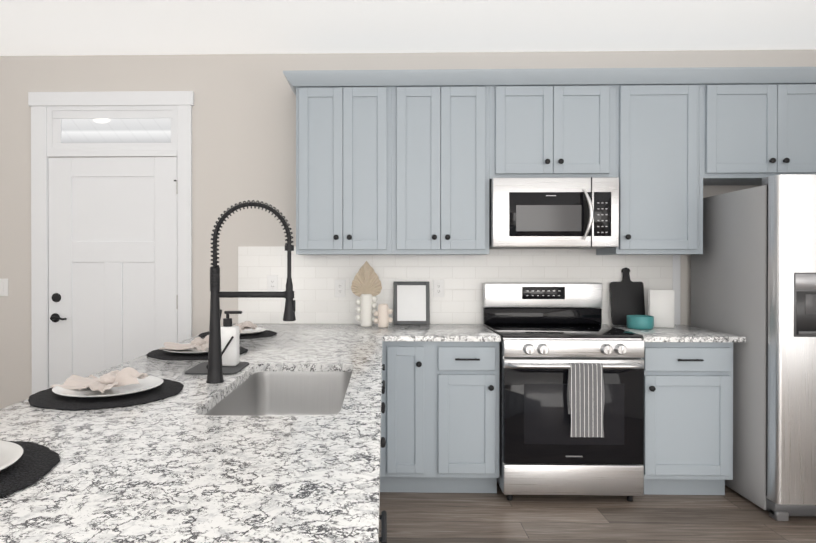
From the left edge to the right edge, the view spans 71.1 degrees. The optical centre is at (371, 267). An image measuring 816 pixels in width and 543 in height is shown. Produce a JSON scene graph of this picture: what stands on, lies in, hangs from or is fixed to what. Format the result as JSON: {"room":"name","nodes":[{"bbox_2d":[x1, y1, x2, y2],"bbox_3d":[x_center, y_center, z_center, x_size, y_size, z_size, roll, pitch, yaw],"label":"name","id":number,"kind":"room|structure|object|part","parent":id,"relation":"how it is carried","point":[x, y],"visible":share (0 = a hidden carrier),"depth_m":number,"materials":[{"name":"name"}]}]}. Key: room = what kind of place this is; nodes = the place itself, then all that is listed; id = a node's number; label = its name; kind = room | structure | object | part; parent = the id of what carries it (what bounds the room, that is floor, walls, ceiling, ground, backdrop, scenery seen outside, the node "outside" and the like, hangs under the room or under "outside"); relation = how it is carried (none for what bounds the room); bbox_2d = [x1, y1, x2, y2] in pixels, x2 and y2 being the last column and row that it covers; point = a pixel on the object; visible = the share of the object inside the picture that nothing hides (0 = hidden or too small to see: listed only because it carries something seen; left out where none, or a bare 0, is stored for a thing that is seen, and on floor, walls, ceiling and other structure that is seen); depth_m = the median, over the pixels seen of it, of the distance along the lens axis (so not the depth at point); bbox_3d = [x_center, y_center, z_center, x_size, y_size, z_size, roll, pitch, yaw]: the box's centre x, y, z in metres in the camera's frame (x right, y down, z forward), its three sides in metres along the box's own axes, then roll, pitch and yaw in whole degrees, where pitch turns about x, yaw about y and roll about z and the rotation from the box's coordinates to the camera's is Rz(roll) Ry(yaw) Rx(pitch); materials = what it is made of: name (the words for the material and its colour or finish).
{"room":"kitchen","nodes":[
{"label":"kitchen","id":0,"kind":"room"},
{"bbox_2d":[0,49,815,408],"bbox_3d":[-0.101,-0.072,3.853,6.580,2.720,0.100,0,0,1],"label":"wall","id":1,"kind":"structure","parent":0,"point":[242,127],"depth_m":3.82,"materials":[{"name":"paint"}]},
{"bbox_2d":[0,279,7,295],"bbox_3d":[-2.505,0.133,3.853,0.093,0.118,0.008,0,0,1],"label":"switch plate","id":2,"kind":"object","parent":1,"relation":"attached to","point":[3,287],"visible":1,"depth_m":3.85,"materials":[{"name":"white plastic"}]},
{"bbox_2d":[28,91,193,393],"bbox_3d":[-1.748,0.054,3.808,1.115,2.468,0.064,0,0,1],"label":"door","id":3,"kind":"structure","parent":1,"relation":"attached to","point":[112,224],"depth_m":3.83,"materials":[{"name":"white wood"}]},
{"bbox_2d":[291,75,394,254],"bbox_3d":[-0.165,-0.617,3.628,0.584,1.068,0.341,0,0,1],"label":"upper cabinet","id":4,"kind":"object","parent":1,"relation":"attached to","point":[345,124],"depth_m":3.46,"materials":[{"name":"paint"}]},
{"bbox_2d":[395,75,494,254],"bbox_3d":[0.425,-0.617,3.615,0.596,1.068,0.341,0,0,1],"label":"upper cabinet","id":5,"kind":"object","parent":1,"relation":"attached to","point":[401,162],"depth_m":3.45,"materials":[{"name":"paint"}]},
{"bbox_2d":[238,246,680,324],"bbox_3d":[0.573,0.123,3.784,2.930,0.530,0.010,0,0,1],"label":"tile backsplash","id":6,"kind":"structure","parent":1,"relation":"attached to","point":[463,277],"depth_m":3.78,"materials":[{"name":"white tile"}]},
{"bbox_2d":[267,275,277,291],"bbox_3d":[-0.660,0.108,3.804,0.072,0.116,0.007,0,0,1],"label":"electrical outlet","id":7,"kind":"object","parent":6,"relation":"attached to","point":[272,283],"visible":0.83,"depth_m":3.80,"materials":[{"name":"white plastic"}]},
{"bbox_2d":[335,280,344,296],"bbox_3d":[-0.208,0.138,3.794,0.072,0.116,0.007,0,0,1],"label":"electrical outlet","id":8,"kind":"object","parent":6,"relation":"attached to","point":[339,288],"visible":1,"depth_m":3.79,"materials":[{"name":"white plastic"}]},
{"bbox_2d":[433,280,443,296],"bbox_3d":[0.448,0.138,3.779,0.072,0.116,0.007,0,0,1],"label":"electrical outlet","id":9,"kind":"object","parent":6,"relation":"attached to","point":[438,288],"visible":1,"depth_m":3.78,"materials":[{"name":"white plastic"}]},
{"bbox_2d":[495,71,622,178],"bbox_3d":[1.104,-0.846,3.599,0.764,0.610,0.341,0,0,1],"label":"upper cabinet","id":10,"kind":"object","parent":1,"relation":"attached to","point":[547,126],"depth_m":3.43,"materials":[{"name":"paint"}]},
{"bbox_2d":[489,177,618,248],"bbox_3d":[1.104,-0.330,3.555,0.750,0.418,0.435,0,0,1],"label":"microwave","id":11,"kind":"object","parent":10,"relation":"attached to","point":[557,213],"visible":1,"depth_m":3.39,"materials":[{"name":"silver metal"}]},
{"bbox_2d":[596,71,710,254],"bbox_3d":[1.745,-0.617,3.586,0.518,1.068,0.341,0,0,1],"label":"upper cabinet","id":12,"kind":"object","parent":1,"relation":"attached to","point":[667,114],"depth_m":3.42,"materials":[{"name":"paint"}]},
{"bbox_2d":[707,71,815,184],"bbox_3d":[2.479,-0.846,3.569,0.950,0.610,0.341,0,0,1],"label":"upper cabinet","id":13,"kind":"object","parent":1,"relation":"attached to","point":[763,123],"depth_m":3.40,"materials":[{"name":"paint"}]},
{"bbox_2d":[0,0,815,55],"bbox_3d":[-0.181,-1.465,0.198,6.580,0.100,7.400,0,0,1],"label":"ceiling","id":14,"kind":"structure","parent":0,"point":[96,27],"depth_m":3.37,"materials":[{"name":"paint"}]},
{"bbox_2d":[379,483,815,542],"bbox_3d":[-0.181,1.355,0.211,6.580,0.100,7.400,0,0,1],"label":"floor","id":15,"kind":"structure","parent":0,"point":[731,516],"depth_m":2.91,"materials":[{"name":"brown wood"}]},
{"bbox_2d":[483,283,643,501],"bbox_3d":[1.108,0.695,3.377,0.762,1.190,0.746,0,0,1],"label":"range","id":16,"kind":"object","parent":15,"relation":"on","point":[571,395],"visible":1,"depth_m":3.09,"materials":[{"name":"silver metal"}]},
{"bbox_2d":[567,363,604,436],"bbox_3d":[1.141,0.702,3.028,0.184,0.388,0.048,0,0,1],"label":"towel","id":17,"kind":"object","parent":16,"relation":"hanging from","point":[585,386],"depth_m":3.01,"materials":[{"name":"grey fabric"}]},
{"bbox_2d":[641,344,732,475],"bbox_3d":[1.755,0.848,3.451,0.512,0.884,0.627,0,0,1],"label":"base cabinet","id":18,"kind":"object","parent":15,"relation":"on","point":[688,388],"depth_m":3.14,"materials":[{"name":"paint"}]},
{"bbox_2d":[0,324,732,542],"bbox_3d":[-0.165,0.400,1.575,1.692,0.030,4.438,0,0,1],"label":"countertop","id":19,"kind":"structure","parent":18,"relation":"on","point":[420,414],"depth_m":1.36,"materials":[{"name":"white stone"}]},
{"bbox_2d":[0,440,59,497],"bbox_3d":[-0.818,0.347,1.038,0.436,0.078,0.434,0,0,1],"label":"place setting","id":20,"kind":"object","parent":19,"relation":"on","point":[23,465],"visible":1,"depth_m":1.09,"materials":[{"name":"fabric"}]},
{"bbox_3d":[-0.818,0.371,1.040,0.310,0.020,0.310,0,0,1],"label":"plate","id":21,"kind":"part","parent":20,"relation":"part of","materials":[{"name":"ceramic"}]},
{"bbox_2d":[28,367,183,410],"bbox_3d":[-0.801,0.344,1.743,0.436,0.079,0.435,0,0,1],"label":"place setting","id":22,"kind":"object","parent":19,"relation":"on","point":[127,386],"visible":1,"depth_m":1.69,"materials":[{"name":"fabric"}]},
{"bbox_3d":[-0.802,0.368,1.745,0.310,0.020,0.310,0,0,1],"label":"plate","id":23,"kind":"part","parent":22,"relation":"part of","materials":[{"name":"ceramic"}]},
{"bbox_2d":[146,335,247,359],"bbox_3d":[-0.775,0.341,2.551,0.437,0.078,0.434,0,0,1],"label":"place setting","id":24,"kind":"object","parent":19,"relation":"on","point":[197,348],"visible":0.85,"depth_m":2.49,"materials":[{"name":"fabric"}]},
{"bbox_3d":[-0.775,0.364,2.550,0.310,0.020,0.310,0,0,1],"label":"plate","id":25,"kind":"part","parent":24,"relation":"part of","materials":[{"name":"ceramic"}]},
{"bbox_2d":[185,362,248,374],"bbox_3d":[-0.578,0.379,2.151,0.190,0.005,0.240,0,0,1],"label":"tray","id":26,"kind":"object","parent":19,"relation":"on","point":[200,369],"visible":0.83,"depth_m":2.10,"materials":[{"name":"stone"}]},
{"bbox_2d":[206,336,233,368],"bbox_3d":[-0.565,0.317,2.128,0.088,0.117,0.060,0,0,1],"label":"brush","id":27,"kind":"object","parent":26,"relation":"on","point":[228,343],"visible":0.44,"depth_m":2.14,"materials":[{"name":"black plastic"}]},
{"bbox_2d":[221,311,241,365],"bbox_3d":[-0.545,0.271,2.189,0.095,0.209,0.060,0,0,1],"label":"bottle","id":28,"kind":"object","parent":26,"relation":"on","point":[231,355],"visible":0.71,"depth_m":2.16,"materials":[{"name":"ceramic"}]},
{"bbox_2d":[198,321,276,338],"bbox_3d":[-0.750,0.338,3.211,0.435,0.076,0.434,0,0,1],"label":"place setting","id":29,"kind":"object","parent":19,"relation":"on","point":[248,329],"visible":0.56,"depth_m":3.17,"materials":[{"name":"ceramic"}]},
{"bbox_3d":[-0.750,0.361,3.209,0.310,0.020,0.310,0,0,1],"label":"plate","id":30,"kind":"part","parent":29,"relation":"part of","materials":[{"name":"ceramic"}]},
{"bbox_2d":[204,200,295,383],"bbox_3d":[-0.402,0.078,1.926,0.300,0.610,0.102,0,0,1],"label":"faucet","id":31,"kind":"object","parent":19,"relation":"on","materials":[{"name":"black metal"}]},
{"bbox_2d":[196,368,355,415],"bbox_3d":[-0.270,0.511,1.870,0.458,0.220,0.848,0,0,1],"label":"sink","id":32,"kind":"object","parent":19,"relation":"in","point":[261,391],"depth_m":2.26,"materials":[{"name":"silver metal"}]},
{"bbox_2d":[351,261,381,326],"bbox_3d":[-0.031,0.165,3.633,0.201,0.420,0.080,0,0,1],"label":"vase","id":33,"kind":"object","parent":19,"relation":"on","point":[366,287],"visible":0.92,"depth_m":3.63,"materials":[{"name":"ceramic"}]},
{"bbox_2d":[374,304,392,327],"bbox_3d":[0.075,0.301,3.586,0.120,0.147,0.068,0,0,1],"label":"vase","id":34,"kind":"object","parent":19,"relation":"on","point":[383,319],"visible":1,"depth_m":3.56,"materials":[{"name":"beige ceramic"}]},
{"bbox_2d":[393,282,429,324],"bbox_3d":[0.265,0.233,3.744,0.237,0.282,0.050,0,0,1],"label":"picture frame","id":35,"kind":"object","parent":19,"relation":"on","point":[411,303],"visible":0.96,"depth_m":3.74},
{"bbox_2d":[603,324,745,343],"bbox_3d":[1.775,0.391,3.431,0.554,0.030,0.642,0,0,1],"label":"countertop","id":36,"kind":"structure","parent":18,"relation":"on","point":[680,334],"depth_m":3.16,"materials":[{"name":"white stone"}]},
{"bbox_2d":[610,268,644,324],"bbox_3d":[1.674,0.186,3.720,0.212,0.376,0.068,0,0,1],"label":"cutting board","id":37,"kind":"object","parent":36,"relation":"on","point":[626,295],"visible":0.81,"depth_m":3.71,"materials":[{"name":"black wood"}]},
{"bbox_2d":[627,315,653,329],"bbox_3d":[1.657,0.336,3.507,0.152,0.078,0.152,0,0,1],"label":"bowl","id":38,"kind":"object","parent":36,"relation":"on","point":[642,322],"visible":1,"depth_m":3.45,"materials":[{"name":"ceramic"}]},
{"bbox_2d":[648,290,673,327],"bbox_3d":[1.824,0.257,3.582,0.142,0.235,0.048,0,0,15],"label":"book","id":39,"kind":"object","parent":36,"relation":"on","point":[661,306],"visible":0.94,"depth_m":3.56,"materials":[{"name":"paper"}]},
{"bbox_2d":[691,174,815,520],"bbox_3d":[2.518,0.408,3.245,0.911,1.765,0.886,0,0,1],"label":"fridge","id":40,"kind":"object","parent":15,"relation":"on","point":[753,273],"visible":0.88,"depth_m":2.94,"materials":[{"name":"silver metal"}]}
]}

